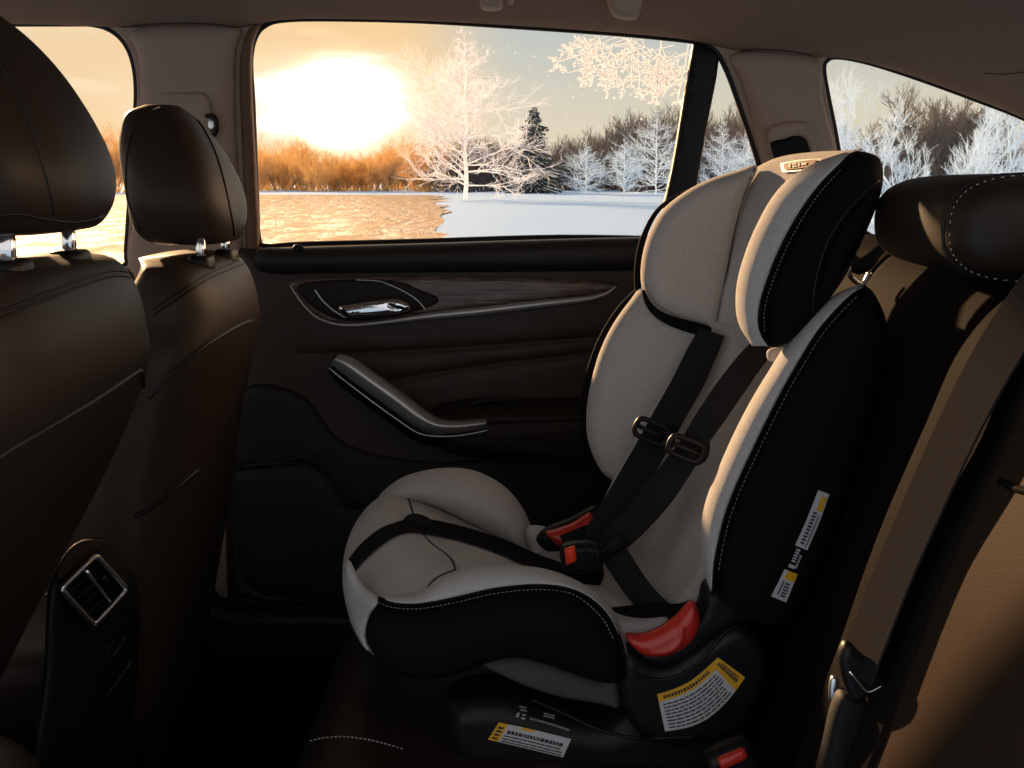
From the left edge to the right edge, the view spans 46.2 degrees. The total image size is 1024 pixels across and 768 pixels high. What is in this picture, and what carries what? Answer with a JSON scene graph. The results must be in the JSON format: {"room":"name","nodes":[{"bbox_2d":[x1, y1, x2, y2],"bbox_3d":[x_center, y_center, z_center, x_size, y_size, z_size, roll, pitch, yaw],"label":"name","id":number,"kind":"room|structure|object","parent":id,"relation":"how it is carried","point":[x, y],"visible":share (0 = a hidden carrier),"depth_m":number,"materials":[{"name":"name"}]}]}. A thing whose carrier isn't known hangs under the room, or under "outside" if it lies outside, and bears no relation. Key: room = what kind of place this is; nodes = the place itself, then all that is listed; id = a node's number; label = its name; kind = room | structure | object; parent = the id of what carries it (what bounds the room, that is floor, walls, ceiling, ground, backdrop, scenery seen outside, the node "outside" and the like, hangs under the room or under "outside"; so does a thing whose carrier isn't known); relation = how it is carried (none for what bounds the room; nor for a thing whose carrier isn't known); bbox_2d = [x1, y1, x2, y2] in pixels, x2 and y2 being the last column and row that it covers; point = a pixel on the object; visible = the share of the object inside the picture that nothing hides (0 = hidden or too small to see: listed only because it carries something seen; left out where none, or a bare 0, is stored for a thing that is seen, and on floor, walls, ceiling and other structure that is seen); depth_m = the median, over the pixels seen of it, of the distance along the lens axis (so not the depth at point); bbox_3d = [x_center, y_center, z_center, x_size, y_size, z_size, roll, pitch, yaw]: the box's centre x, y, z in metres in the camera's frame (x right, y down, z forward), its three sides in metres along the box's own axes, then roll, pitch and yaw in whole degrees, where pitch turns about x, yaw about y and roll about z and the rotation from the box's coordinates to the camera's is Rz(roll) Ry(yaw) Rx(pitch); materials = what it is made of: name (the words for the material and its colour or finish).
{"room":"vehicle interior","nodes":[
{"label":"vehicle interior","id":0,"kind":"room"},
{"bbox_2d":[167,657,336,767],"bbox_3d":[-0.300,0.664,1.584,3.200,0.060,1.700,0,10,0],"label":"floor","id":1,"kind":"structure","parent":0,"point":[251,712],"depth_m":2.04,"materials":[{"name":"black carpet"}]},
{"bbox_2d":[0,16,149,767],"bbox_3d":[-0.739,0.172,1.163,0.728,1.065,0.530,0,10,0],"label":"seat","id":2,"kind":"object","parent":1,"relation":"on","point":[75,342],"visible":0.99,"depth_m":1.05,"materials":[{"name":"black leather"}]},
{"bbox_2d":[0,735,40,767],"bbox_3d":[-0.800,0.532,1.211,0.606,0.205,0.505,0,10,0],"label":"car seat","id":3,"kind":"object","parent":2,"relation":"on","point":[12,754],"depth_m":1.34,"materials":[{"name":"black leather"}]},
{"bbox_2d":[31,537,139,767],"bbox_3d":[-0.514,0.384,1.462,0.109,0.427,0.247,3,10,16],"label":"console","id":4,"kind":"object","parent":1,"relation":"on","point":[85,716],"visible":1,"depth_m":1.43,"materials":[{"name":"black plastic"}]},
{"bbox_2d":[60,553,130,626],"bbox_3d":[-0.484,0.241,1.396,0.051,0.092,0.108,0,10,0],"label":"vent","id":5,"kind":"object","parent":4,"relation":"attached to","point":[91,589],"depth_m":1.40,"materials":[{"name":"black plastic"}]},
{"bbox_2d":[0,104,259,767],"bbox_3d":[-0.744,0.099,1.788,0.723,1.005,0.514,0,10,0],"label":"seat","id":6,"kind":"object","parent":1,"relation":"on","point":[161,502],"visible":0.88,"depth_m":1.63,"materials":[{"name":"brown leather"}]},
{"bbox_2d":[0,582,202,762],"bbox_3d":[-0.800,0.425,1.842,0.606,0.205,0.505,0,10,0],"label":"seat cushion","id":7,"kind":"object","parent":6,"relation":"on","point":[169,671],"depth_m":1.67,"materials":[{"name":"black leather"}]},
{"bbox_2d":[297,172,1023,767],"bbox_3d":[0.171,0.193,1.423,0.869,0.873,1.540,0,10,0],"label":"seat","id":8,"kind":"object","parent":1,"relation":"on","point":[950,694],"visible":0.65,"depth_m":1.08,"materials":[{"name":"black leather"}]},
{"bbox_2d":[297,622,704,767],"bbox_3d":[0.095,0.504,1.546,0.716,0.219,1.360,0,10,0],"label":"seat cushion","id":9,"kind":"object","parent":8,"relation":"on","point":[369,714],"depth_m":1.45,"materials":[{"name":"black leather"}]},
{"bbox_2d":[342,150,887,767],"bbox_3d":[0.117,0.112,1.514,0.660,0.797,0.515,-2,10,-9],"label":"seat","id":10,"kind":"object","parent":8,"relation":"on","point":[727,400],"visible":0.98,"depth_m":1.33,"materials":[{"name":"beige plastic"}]},
{"bbox_2d":[604,321,772,602],"bbox_3d":[0.225,0.098,1.530,0.206,0.347,0.281,-4,11,-24],"label":"cushion","id":11,"kind":"object","parent":10,"relation":"on","point":[677,393],"depth_m":1.53,"materials":[{"name":"grey fabric"}]},
{"bbox_2d":[718,150,859,348],"bbox_3d":[0.331,-0.164,1.494,0.114,0.246,0.256,-3,10,-17],"label":"cushion","id":12,"kind":"object","parent":10,"relation":"on","point":[744,194],"depth_m":1.56,"materials":[{"name":"grey fabric"}]},
{"bbox_2d":[704,735,763,767],"bbox_3d":[0.225,0.392,1.200,0.066,0.078,0.036,0,10,0],"label":"seat belt buckle","id":13,"kind":"object","parent":8,"relation":"attached to","point":[735,752],"visible":1,"depth_m":1.19,"materials":[{"name":"black plastic"}]},
{"bbox_2d":[815,273,1023,767],"bbox_3d":[0.375,0.113,0.967,0.241,0.490,0.105,-2,10,-14],"label":"belt","id":14,"kind":"object","parent":8,"relation":"on","point":[998,352],"visible":0.97,"depth_m":0.95,"materials":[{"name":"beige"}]},
{"bbox_2d":[109,23,836,597],"bbox_3d":[0.153,-0.147,2.269,3.471,1.318,0.044,0,10,0],"label":"wall","id":15,"kind":"structure","parent":0,"point":[221,581],"depth_m":2.19,"materials":[{"name":"plastic"}]},
{"bbox_2d":[12,24,136,266],"bbox_3d":[-1.083,-0.426,2.237,0.839,0.514,0.066,0,10,0],"label":"window frame","id":16,"kind":"structure","parent":15,"relation":"in","point":[107,29],"depth_m":2.18,"materials":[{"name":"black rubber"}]},
{"bbox_2d":[122,23,236,27],"bbox_3d":[-0.596,-0.641,2.145,0.208,0.008,0.028,0,10,-2],"label":"trim","id":17,"kind":"structure","parent":15,"relation":"attached to","point":[155,23],"depth_m":2.14,"materials":[{"name":"plastic"}]},
{"bbox_2d":[128,26,242,279],"bbox_3d":[-0.599,-0.367,2.207,0.228,0.570,0.056,0,10,0],"label":"trim","id":18,"kind":"structure","parent":15,"relation":"attached to","point":[175,59],"depth_m":2.15,"materials":[{"name":"beige"}]},
{"bbox_2d":[158,92,218,136],"bbox_3d":[-0.579,-0.469,2.154,0.110,0.107,0.023,0,10,0],"label":"cover","id":19,"kind":"object","parent":15,"relation":"attached to","point":[197,104],"visible":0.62,"depth_m":2.14,"materials":[{"name":"beige"}]},
{"bbox_2d":[203,589,349,656],"bbox_3d":[-0.381,0.364,2.283,0.477,0.450,0.080,0,10,0],"label":"door sill","id":20,"kind":"structure","parent":15,"relation":"attached to","point":[235,628],"depth_m":2.26,"materials":[{"name":"black plastic"}]},
{"bbox_2d":[226,237,646,603],"bbox_3d":[0.068,0.123,2.220,1.241,0.787,0.174,0,10,0],"label":"door","id":21,"kind":"structure","parent":15,"relation":"in","point":[373,367],"depth_m":2.22,"materials":[{"name":"brown"}]},
{"bbox_2d":[296,279,438,320],"bbox_3d":[-0.263,-0.153,2.195,0.264,0.078,0.014,0,10,0],"label":"door handle","id":22,"kind":"object","parent":21,"relation":"on","point":[316,299],"depth_m":2.19,"materials":[{"name":"silver"}]},
{"bbox_2d":[240,19,760,248],"bbox_3d":[0.003,-0.459,2.223,1.003,0.447,0.083,0,10,0],"label":"window","id":23,"kind":"structure","parent":15,"relation":"in","point":[704,59],"depth_m":2.19,"materials":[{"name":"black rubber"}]},
{"bbox_2d":[742,49,811,55],"bbox_3d":[0.475,-0.594,2.147,0.126,0.012,0.018,1,10,3],"label":"trim","id":24,"kind":"structure","parent":15,"relation":"attached to","point":[746,49],"depth_m":2.14,"materials":[{"name":"plastic"}]},
{"bbox_2d":[730,51,835,163],"bbox_3d":[0.544,-0.342,2.211,0.302,0.526,0.043,0,10,0],"label":"trim","id":25,"kind":"structure","parent":15,"relation":"attached to","point":[778,88],"depth_m":2.16,"materials":[{"name":"beige"}]},
{"bbox_2d":[765,121,815,157],"bbox_3d":[0.510,-0.424,2.174,0.103,0.102,0.020,0,10,0],"label":"outlet","id":26,"kind":"object","parent":15,"relation":"attached to","point":[801,139],"visible":0.68,"depth_m":2.16,"materials":[{"name":"beige"}]},
{"bbox_2d":[823,58,1023,234],"bbox_3d":[0.985,-0.419,2.238,0.875,0.395,0.066,0,10,0],"label":"window","id":27,"kind":"structure","parent":15,"relation":"in","point":[827,60],"depth_m":2.19,"materials":[{"name":"black rubber"}]},
{"bbox_2d":[0,0,1023,117],"bbox_3d":[-0.164,-0.399,1.365,3.020,0.514,1.650,0,10,0],"label":"ceiling","id":28,"kind":"structure","parent":0,"point":[949,44],"depth_m":2.09,"materials":[{"name":"fabric"}]},
{"bbox_2d":[480,0,513,10],"bbox_3d":[-0.093,-0.664,2.015,0.207,0.070,0.065,0,10,0],"label":"handle","id":29,"kind":"object","parent":28,"relation":"attached to","point":[486,5],"visible":1,"depth_m":2.00,"materials":[{"name":"beige"}]},
{"bbox_2d":[602,0,644,19],"bbox_3d":[0.193,-0.651,2.042,0.097,0.062,0.055,0,10,0],"label":"coat hook","id":30,"kind":"object","parent":28,"relation":"attached to","point":[620,9],"visible":1,"depth_m":2.02,"materials":[{"name":"beige"}]},
{"bbox_2d":[431,34,689,128],"bbox_3d":[0.106,-0.574,2.239,0.514,0.199,0.003,0,10,0],"label":"branch","id":31,"kind":"object","parent":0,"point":[657,82],"visible":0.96,"depth_m":2.24,"materials":[{"name":"plant"}]},
{"label":"outside","id":32,"kind":"structure","parent":0,"visible":0},
{"bbox_2d":[115,183,874,237],"bbox_3d":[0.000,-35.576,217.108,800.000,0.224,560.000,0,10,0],"label":"snowy ground","id":33,"kind":"structure","parent":32,"point":[612,212],"depth_m":50.91,"materials":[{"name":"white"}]},
{"bbox_2d":[100,119,120,186],"bbox_3d":[-42.809,-23.817,125.527,9.357,7.585,9.232,5,11,29],"label":"bare tree","id":34,"kind":"object","parent":33,"relation":"on","point":[107,139],"visible":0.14,"depth_m":124.09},
{"bbox_2d":[110,145,124,192],"bbox_3d":[-41.670,-23.224,126.626,6.738,6.047,6.649,-1,10,-4],"label":"bare tree","id":35,"kind":"object","parent":33,"relation":"on","point":[118,190],"visible":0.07,"depth_m":125.80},
{"bbox_2d":[258,152,279,189],"bbox_3d":[-31.681,-26.058,142.637,7.697,6.268,4.567,-5,11,-29],"label":"bare tree","id":36,"kind":"object","parent":33,"relation":"on","point":[264,167],"visible":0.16,"depth_m":142.90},
{"bbox_2d":[258,146,284,190],"bbox_3d":[-31.935,-27.374,152.327,6.835,5.616,6.928,5,11,29],"label":"bare tree","id":37,"kind":"object","parent":33,"relation":"on","point":[263,184],"visible":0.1,"depth_m":152.34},
{"bbox_2d":[258,146,289,189],"bbox_3d":[-33.718,-29.508,163.291,6.760,6.148,6.850,1,10,4],"label":"bare tree","id":38,"kind":"object","parent":33,"relation":"on","point":[276,182],"visible":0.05,"depth_m":164.29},
{"bbox_2d":[257,134,310,190],"bbox_3d":[-29.481,-27.720,148.323,9.381,7.639,5.566,-4,10,-22],"label":"bare tree","id":39,"kind":"object","parent":33,"relation":"on","point":[273,175],"visible":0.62,"depth_m":148.12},
{"bbox_2d":[257,135,316,189],"bbox_3d":[-29.425,-29.179,158.259,8.746,7.186,8.864,3,10,16],"label":"bare tree","id":40,"kind":"object","parent":33,"relation":"on","point":[296,142],"visible":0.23,"depth_m":157.02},
{"bbox_2d":[268,138,323,189],"bbox_3d":[-28.182,-28.899,157.437,8.524,6.910,8.410,6,11,32],"label":"bare tree","id":41,"kind":"object","parent":33,"relation":"on","point":[281,145],"visible":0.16,"depth_m":156.29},
{"bbox_2d":[285,145,319,190],"bbox_3d":[-24.719,-25.886,142.912,7.168,5.837,4.253,8,13,40],"label":"bare tree","id":42,"kind":"object","parent":33,"relation":"on","point":[297,172],"visible":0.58,"depth_m":142.83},
{"bbox_2d":[294,148,341,191],"bbox_3d":[-21.592,-23.751,133.169,5.956,4.894,6.037,8,13,39],"label":"bare tree","id":43,"kind":"object","parent":33,"relation":"on","point":[310,174],"visible":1,"depth_m":132.77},
{"bbox_2d":[299,141,347,189],"bbox_3d":[-24.858,-28.530,156.285,8.066,6.569,4.786,0,10,-1],"label":"bare tree","id":44,"kind":"object","parent":33,"relation":"on","point":[301,141],"visible":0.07,"depth_m":155.38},
{"bbox_2d":[310,150,360,191],"bbox_3d":[-20.157,-24.531,137.703,6.059,4.912,5.979,0,10,-3],"label":"bare tree","id":45,"kind":"object","parent":33,"relation":"on","point":[334,185],"visible":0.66,"depth_m":136.99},
{"bbox_2d":[328,159,353,190],"bbox_3d":[-21.199,-26.029,149.130,4.494,4.034,4.436,-5,11,-26],"label":"bare tree","id":46,"kind":"object","parent":33,"relation":"on","point":[340,159],"visible":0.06,"depth_m":149.68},
{"bbox_2d":[333,160,367,190],"bbox_3d":[-18.344,-24.031,137.623,4.346,3.953,4.404,8,13,39],"label":"bare tree","id":47,"kind":"object","parent":33,"relation":"on","point":[357,178],"visible":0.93,"depth_m":137.46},
{"bbox_2d":[342,149,376,189],"bbox_3d":[-19.114,-27.037,150.785,3.984,5.468,6.714,2,10,11],"label":"bare tree","id":48,"kind":"object","parent":33,"relation":"on","point":[370,149],"visible":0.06,"depth_m":150.76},
{"bbox_2d":[347,151,386,190],"bbox_3d":[-16.774,-24.877,140.231,5.218,4.746,5.287,0,10,2],"label":"bare tree","id":49,"kind":"object","parent":33,"relation":"on","point":[365,184],"visible":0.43,"depth_m":139.76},
{"bbox_2d":[359,145,389,189],"bbox_3d":[-17.270,-27.242,150.125,7.481,6.092,4.439,7,12,35],"label":"bare tree","id":50,"kind":"object","parent":33,"relation":"on","point":[384,156],"visible":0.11,"depth_m":149.86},
{"bbox_2d":[360,134,406,191],"bbox_3d":[-14.518,-25.190,135.984,4.945,6.787,8.334,-8,13,-41],"label":"bare tree","id":51,"kind":"object","parent":33,"relation":"on","point":[395,165],"visible":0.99,"depth_m":135.47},
{"bbox_2d":[377,139,417,189],"bbox_3d":[-14.181,-27.806,151.392,7.455,6.780,7.554,-9,13,-41],"label":"bare tree","id":52,"kind":"object","parent":33,"relation":"on","point":[400,185],"visible":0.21,"depth_m":149.90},
{"bbox_2d":[379,140,423,189],"bbox_3d":[-14.900,-29.305,160.332,7.507,6.739,7.409,7,12,35],"label":"bare tree","id":53,"kind":"object","parent":33,"relation":"on","point":[384,140],"visible":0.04,"depth_m":161.43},
{"bbox_2d":[396,130,426,190],"bbox_3d":[-12.468,-27.838,149.999,5.326,7.311,8.977,-5,11,-28],"label":"bare tree","id":54,"kind":"object","parent":33,"relation":"on","point":[408,130],"visible":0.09,"depth_m":149.21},
{"bbox_2d":[386,135,451,191],"bbox_3d":[-10.028,-25.355,137.588,8.003,6.575,8.111,-4,10,-23],"label":"bare tree","id":55,"kind":"object","parent":33,"relation":"on","point":[413,173],"visible":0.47,"depth_m":137.42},
{"bbox_2d":[401,140,455,190],"bbox_3d":[-9.482,-25.802,141.169,6.969,6.255,6.878,-2,10,-9],"label":"bare tree","id":56,"kind":"object","parent":33,"relation":"on","point":[440,186],"visible":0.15,"depth_m":140.65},
{"bbox_2d":[430,132,457,189],"bbox_3d":[-8.739,-29.825,158.503,6.104,8.378,10.287,-2,10,-10],"label":"bare tree","id":57,"kind":"object","parent":33,"relation":"on","point":[447,185],"visible":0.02,"depth_m":159.08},
{"bbox_2d":[425,144,479,191],"bbox_3d":[-6.547,-24.400,133.735,6.665,5.983,6.578,2,10,13],"label":"bare tree","id":58,"kind":"object","parent":33,"relation":"on","point":[450,171],"visible":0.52,"depth_m":133.10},
{"bbox_2d":[345,27,561,200],"bbox_3d":[-3.892,-17.725,79.324,14.905,11.792,14.644,0,10,0],"label":"frosted tree","id":59,"kind":"object","parent":33,"relation":"on","point":[413,113],"visible":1,"depth_m":78.64,"materials":[{"name":"plant"}]},
{"bbox_2d":[437,131,498,190],"bbox_3d":[-5.629,-26.713,143.934,8.672,7.125,8.789,8,13,39],"label":"bare tree","id":60,"kind":"object","parent":33,"relation":"on","point":[468,131],"visible":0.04,"depth_m":143.60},
{"bbox_2d":[443,139,498,188],"bbox_3d":[-5.720,-28.532,155.016,7.796,6.998,7.694,-3,10,-18],"label":"bare tree","id":61,"kind":"object","parent":33,"relation":"on","point":[486,139],"visible":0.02,"depth_m":154.73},
{"bbox_2d":[449,138,512,191],"bbox_3d":[-3.188,-24.941,136.364,6.873,6.169,6.783,-8,12,-38],"label":"bare tree","id":62,"kind":"object","parent":33,"relation":"on","point":[474,183],"visible":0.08,"depth_m":136.42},
{"bbox_2d":[466,143,515,191],"bbox_3d":[-2.730,-24.180,133.521,6.842,5.621,6.934,-3,10,-16],"label":"bare tree","id":63,"kind":"object","parent":33,"relation":"on","point":[478,178],"visible":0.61,"depth_m":132.82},
{"bbox_2d":[473,137,519,191],"bbox_3d":[-1.382,-24.717,133.980,8.013,6.525,4.754,-9,13,-42],"label":"bare tree","id":64,"kind":"object","parent":33,"relation":"on","point":[482,161],"visible":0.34,"depth_m":132.95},
{"bbox_2d":[484,142,520,190],"bbox_3d":[-0.475,-24.595,135.607,7.080,5.740,6.986,-6,11,-31],"label":"bare tree","id":65,"kind":"object","parent":33,"relation":"on","point":[498,142],"visible":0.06,"depth_m":134.99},
{"bbox_2d":[507,148,556,166],"bbox_3d":[1.883,-24.273,134.452,4.001,5.492,6.744,9,13,43],"label":"bare tree","id":66,"kind":"object","parent":33,"relation":"on","point":[520,148],"visible":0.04,"depth_m":133.31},
{"bbox_2d":[502,107,562,193],"bbox_3d":[1.973,-22.467,116.260,6.023,8.610,6.074,0,10,0],"label":"spruce tree","id":67,"kind":"object","parent":33,"relation":"on","point":[541,185],"visible":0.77,"depth_m":115.55,"materials":[{"name":"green plant"}]},
{"bbox_2d":[550,140,570,188],"bbox_3d":[4.593,-26.797,146.632,7.843,6.387,4.653,8,13,40],"label":"bare tree","id":68,"kind":"object","parent":33,"relation":"on","point":[562,167],"visible":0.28,"depth_m":145.47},
{"bbox_2d":[546,141,584,189],"bbox_3d":[6.496,-27.412,150.606,7.731,6.268,7.628,-3,10,-16],"label":"bare tree","id":69,"kind":"object","parent":33,"relation":"on","point":[568,150],"visible":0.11,"depth_m":150.52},
{"bbox_2d":[545,138,592,190],"bbox_3d":[5.339,-27.278,147.520,8.640,7.036,5.126,-4,11,-24],"label":"bare tree","id":70,"kind":"object","parent":33,"relation":"on","point":[571,174],"visible":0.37,"depth_m":147.36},
{"bbox_2d":[546,134,611,188],"bbox_3d":[9.567,-34.126,183.599,10.279,8.445,10.418,5,11,28],"label":"bare tree","id":71,"kind":"object","parent":33,"relation":"on","point":[561,140],"visible":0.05,"depth_m":182.19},
{"bbox_2d":[562,142,601,190],"bbox_3d":[8.533,-27.266,149.619,7.029,6.309,6.937,9,13,44],"label":"bare tree","id":72,"kind":"object","parent":33,"relation":"on","point":[584,162],"visible":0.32,"depth_m":148.01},
{"bbox_2d":[553,142,621,193],"bbox_3d":[7.059,-20.539,114.446,6.944,5.172,6.895,0,10,0],"label":"frosted tree","id":73,"kind":"object","parent":33,"relation":"on","point":[586,160],"visible":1,"depth_m":114.34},
{"bbox_2d":[569,135,612,189],"bbox_3d":[11.079,-28.474,154.158,8.845,7.170,8.727,8,13,39],"label":"bare tree","id":74,"kind":"object","parent":33,"relation":"on","point":[600,180],"visible":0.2,"depth_m":153.31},
{"bbox_2d":[587,139,617,189],"bbox_3d":[12.322,-28.159,154.439,7.191,6.455,7.097,9,13,43],"label":"bare tree","id":75,"kind":"object","parent":33,"relation":"on","point":[609,186],"visible":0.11,"depth_m":153.31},
{"bbox_2d":[564,120,644,186],"bbox_3d":[15.083,-35.409,183.585,13.484,10.981,8.000,-5,11,-29],"label":"bare tree","id":76,"kind":"object","parent":33,"relation":"on","point":[644,120],"visible":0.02,"depth_m":183.12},
{"bbox_2d":[591,135,635,189],"bbox_3d":[14.470,-28.023,151.758,7.792,7.086,7.895,5,11,26],"label":"bare tree","id":77,"kind":"object","parent":33,"relation":"on","point":[610,181],"visible":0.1,"depth_m":150.60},
{"bbox_2d":[581,120,650,151],"bbox_3d":[16.035,-35.390,184.923,12.773,10.494,12.945,-2,10,-12],"label":"bare tree","id":78,"kind":"object","parent":33,"relation":"on","point":[585,133],"visible":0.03,"depth_m":182.57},
{"bbox_2d":[576,125,655,188],"bbox_3d":[13.634,-30.386,158.093,11.814,9.621,7.010,0,10,2],"label":"bare tree","id":79,"kind":"object","parent":33,"relation":"on","point":[644,125],"visible":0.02,"depth_m":159.06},
{"bbox_2d":[605,139,645,192],"bbox_3d":[10.740,-20.838,114.680,4.637,5.179,5.326,0,10,0],"label":"frosted tree","id":80,"kind":"object","parent":33,"relation":"on","point":[629,171],"visible":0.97,"depth_m":114.15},
{"bbox_2d":[587,114,663,188],"bbox_3d":[17.509,-35.894,184.651,14.284,11.580,14.094,7,12,37],"label":"bare tree","id":81,"kind":"object","parent":33,"relation":"on","point":[606,132],"visible":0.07,"depth_m":185.19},
{"bbox_2d":[587,111,679,191],"bbox_3d":[14.197,-25.711,131.212,11.559,9.413,6.858,-2,10,-13],"label":"bare tree","id":82,"kind":"object","parent":33,"relation":"on","point":[641,189],"visible":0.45,"depth_m":131.45,"materials":[{"name":"plant"}]},
{"bbox_2d":[611,120,658,191],"bbox_3d":[13.591,-25.515,133.313,6.064,8.323,10.220,0,10,-1],"label":"bare tree","id":83,"kind":"object","parent":33,"relation":"on","point":[649,120],"visible":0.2,"depth_m":132.29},
{"bbox_2d":[606,114,664,188],"bbox_3d":[20.112,-35.508,182.903,12.704,11.403,12.538,3,10,16],"label":"bare tree","id":84,"kind":"object","parent":33,"relation":"on","point":[631,114],"visible":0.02,"depth_m":182.97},
{"bbox_2d":[599,107,675,190],"bbox_3d":[18.479,-29.391,149.787,12.712,10.444,12.883,-5,11,-29],"label":"bare tree","id":85,"kind":"object","parent":33,"relation":"on","point":[662,122],"visible":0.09,"depth_m":149.28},
{"bbox_2d":[600,110,677,193],"bbox_3d":[13.236,-21.436,114.329,9.971,9.410,10.877,0,10,0],"label":"frosted tree","id":86,"kind":"object","parent":33,"relation":"on","point":[653,125],"visible":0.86,"depth_m":114.18,"materials":[{"name":"plant"}]},
{"bbox_2d":[621,113,677,189],"bbox_3d":[18.300,-30.238,156.918,11.993,9.723,11.834,-1,10,-3],"label":"bare tree","id":87,"kind":"object","parent":33,"relation":"on","point":[639,113],"visible":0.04,"depth_m":154.73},
{"bbox_2d":[628,127,671,190],"bbox_3d":[17.358,-26.966,142.855,8.781,7.986,8.898,4,10,21],"label":"bare tree","id":88,"kind":"object","parent":33,"relation":"on","point":[639,127],"visible":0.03,"depth_m":143.35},
{"bbox_2d":[647,104,680,147],"bbox_3d":[21.285,-30.647,155.628,7.987,10.963,13.461,3,10,18],"label":"bare tree","id":89,"kind":"object","parent":33,"relation":"on","point":[651,104],"visible":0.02,"depth_m":151.94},
{"bbox_2d":[623,112,714,191],"bbox_3d":[17.799,-26.130,134.969,11.029,8.982,6.544,1,10,9],"label":"bare tree","id":90,"kind":"object","parent":33,"relation":"on","point":[641,125],"visible":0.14,"depth_m":134.76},
{"bbox_2d":[656,103,720,135],"bbox_3d":[28.788,-36.760,183.888,9.867,13.543,16.630,7,12,35],"label":"bare tree","id":91,"kind":"object","parent":33,"relation":"on","point":[665,103],"visible":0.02,"depth_m":180.37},
{"bbox_2d":[653,101,732,142],"bbox_3d":[27.743,-36.921,184.580,16.734,13.628,9.929,5,11,27],"label":"bare tree","id":92,"kind":"object","parent":33,"relation":"on","point":[668,101],"visible":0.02,"depth_m":184.79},
{"bbox_2d":[659,114,729,181],"bbox_3d":[20.548,-25.707,133.486,6.297,8.643,10.613,4,11,24],"label":"bare tree","id":93,"kind":"object","parent":33,"relation":"on","point":[722,114],"visible":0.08,"depth_m":132.85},
{"bbox_2d":[656,124,743,172],"bbox_3d":[21.869,-26.379,138.602,9.196,8.254,9.075,-1,10,-7],"label":"bare tree","id":94,"kind":"object","parent":33,"relation":"on","point":[674,124],"visible":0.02,"depth_m":138.36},
{"bbox_2d":[708,104,741,135],"bbox_3d":[33.244,-36.818,183.724,9.990,13.712,16.838,4,11,25],"label":"bare tree","id":95,"kind":"object","parent":33,"relation":"on","point":[731,104],"visible":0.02,"depth_m":179.65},
{"bbox_2d":[698,119,752,182],"bbox_3d":[23.302,-25.285,132.818,9.912,8.035,9.780,-2,10,-14],"label":"bare tree","id":96,"kind":"object","parent":33,"relation":"on","point":[716,133],"visible":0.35,"depth_m":130.84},
{"bbox_2d":[698,121,754,183],"bbox_3d":[19.559,-19.966,108.207,7.826,7.495,7.948,0,10,0],"label":"frosted tree","id":97,"kind":"object","parent":33,"relation":"on","point":[738,159],"visible":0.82,"depth_m":108.05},
{"bbox_2d":[698,113,754,183],"bbox_3d":[25.965,-27.762,142.161,12.073,9.787,11.912,4,11,25],"label":"bare tree","id":98,"kind":"object","parent":33,"relation":"on","point":[710,119],"visible":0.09,"depth_m":140.41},
{"bbox_2d":[720,107,742,141],"bbox_3d":[32.630,-36.149,184.576,14.737,12.108,14.935,8,12,39],"label":"bare tree","id":99,"kind":"object","parent":33,"relation":"on","point":[738,120],"visible":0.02,"depth_m":179.58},
{"bbox_2d":[713,130,755,174],"bbox_3d":[21.717,-19.741,107.779,7.848,6.404,8.637,0,10,0],"label":"frosted tree","id":100,"kind":"object","parent":33,"relation":"on","point":[747,142],"visible":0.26,"depth_m":108.36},
{"bbox_2d":[722,113,752,165],"bbox_3d":[30.471,-27.690,142.161,11.843,9.645,7.027,-2,10,-10],"label":"bare tree","id":101,"kind":"object","parent":33,"relation":"on","point":[733,113],"visible":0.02,"depth_m":142.43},
{"bbox_2d":[722,104,753,164],"bbox_3d":[31.501,-28.620,143.277,13.637,11.105,8.091,-6,11,-30],"label":"bare tree","id":102,"kind":"object","parent":33,"relation":"on","point":[735,104],"visible":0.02,"depth_m":142.03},
{"bbox_2d":[855,124,919,194],"bbox_3d":[17.821,-10.536,58.069,5.119,4.010,3.604,-9,13,-41],"label":"bare tree","id":103,"kind":"object","parent":33,"relation":"on","point":[918,124],"visible":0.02,"depth_m":57.23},
{"bbox_2d":[839,95,994,198],"bbox_3d":[17.527,-10.391,52.868,6.890,5.467,3.810,-1,10,-6],"label":"bare tree","id":104,"kind":"object","parent":33,"relation":"on","point":[931,95],"visible":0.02,"depth_m":53.20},
{"bbox_2d":[829,64,1023,223],"bbox_3d":[10.552,-6.451,32.464,8.772,4.538,4.076,0,10,0],"label":"frosted trees","id":105,"kind":"object","parent":33,"relation":"on","point":[842,137],"visible":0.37,"depth_m":32.73,"materials":[{"name":"plant"}]},
{"bbox_2d":[849,82,1021,189],"bbox_3d":[17.617,-9.759,49.420,6.559,5.377,6.448,-8,13,-40],"label":"bare tree","id":106,"kind":"object","parent":33,"relation":"on","point":[910,110],"visible":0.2,"depth_m":48.92,"materials":[{"name":"plant"}]},
{"bbox_2d":[872,88,1008,179],"bbox_3d":[17.759,-9.570,48.559,6.757,5.293,4.758,-6,11,-30],"label":"bare tree","id":107,"kind":"object","parent":33,"relation":"on","point":[933,128],"visible":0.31,"depth_m":47.32,"materials":[{"name":"plant"}]},
{"bbox_2d":[898,95,1022,175],"bbox_3d":[18.683,-9.330,48.583,6.143,4.811,4.325,-5,11,-27],"label":"bare tree","id":108,"kind":"object","parent":33,"relation":"on","point":[961,124],"visible":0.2,"depth_m":47.66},
{"bbox_2d":[940,99,1023,172],"bbox_3d":[20.180,-9.597,50.529,5.906,4.686,3.266,-8,12,-39],"label":"bare tree","id":109,"kind":"object","parent":33,"relation":"on","point":[952,99],"visible":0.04,"depth_m":49.60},
{"bbox_2d":[951,129,1021,173],"bbox_3d":[15.238,-6.111,34.985,4.448,2.822,2.647,8,12,38],"label":"bush","id":110,"kind":"object","parent":33,"relation":"on","point":[967,165],"visible":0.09,"depth_m":35.47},
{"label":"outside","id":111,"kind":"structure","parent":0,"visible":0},
{"bbox_2d":[16,195,451,262],"bbox_3d":[-51.902,-8.301,56.467,103.400,0.140,106.120,0,10,0],"label":"water","id":112,"kind":"structure","parent":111,"point":[283,218],"depth_m":36.48,"materials":[{"name":"liquid"}]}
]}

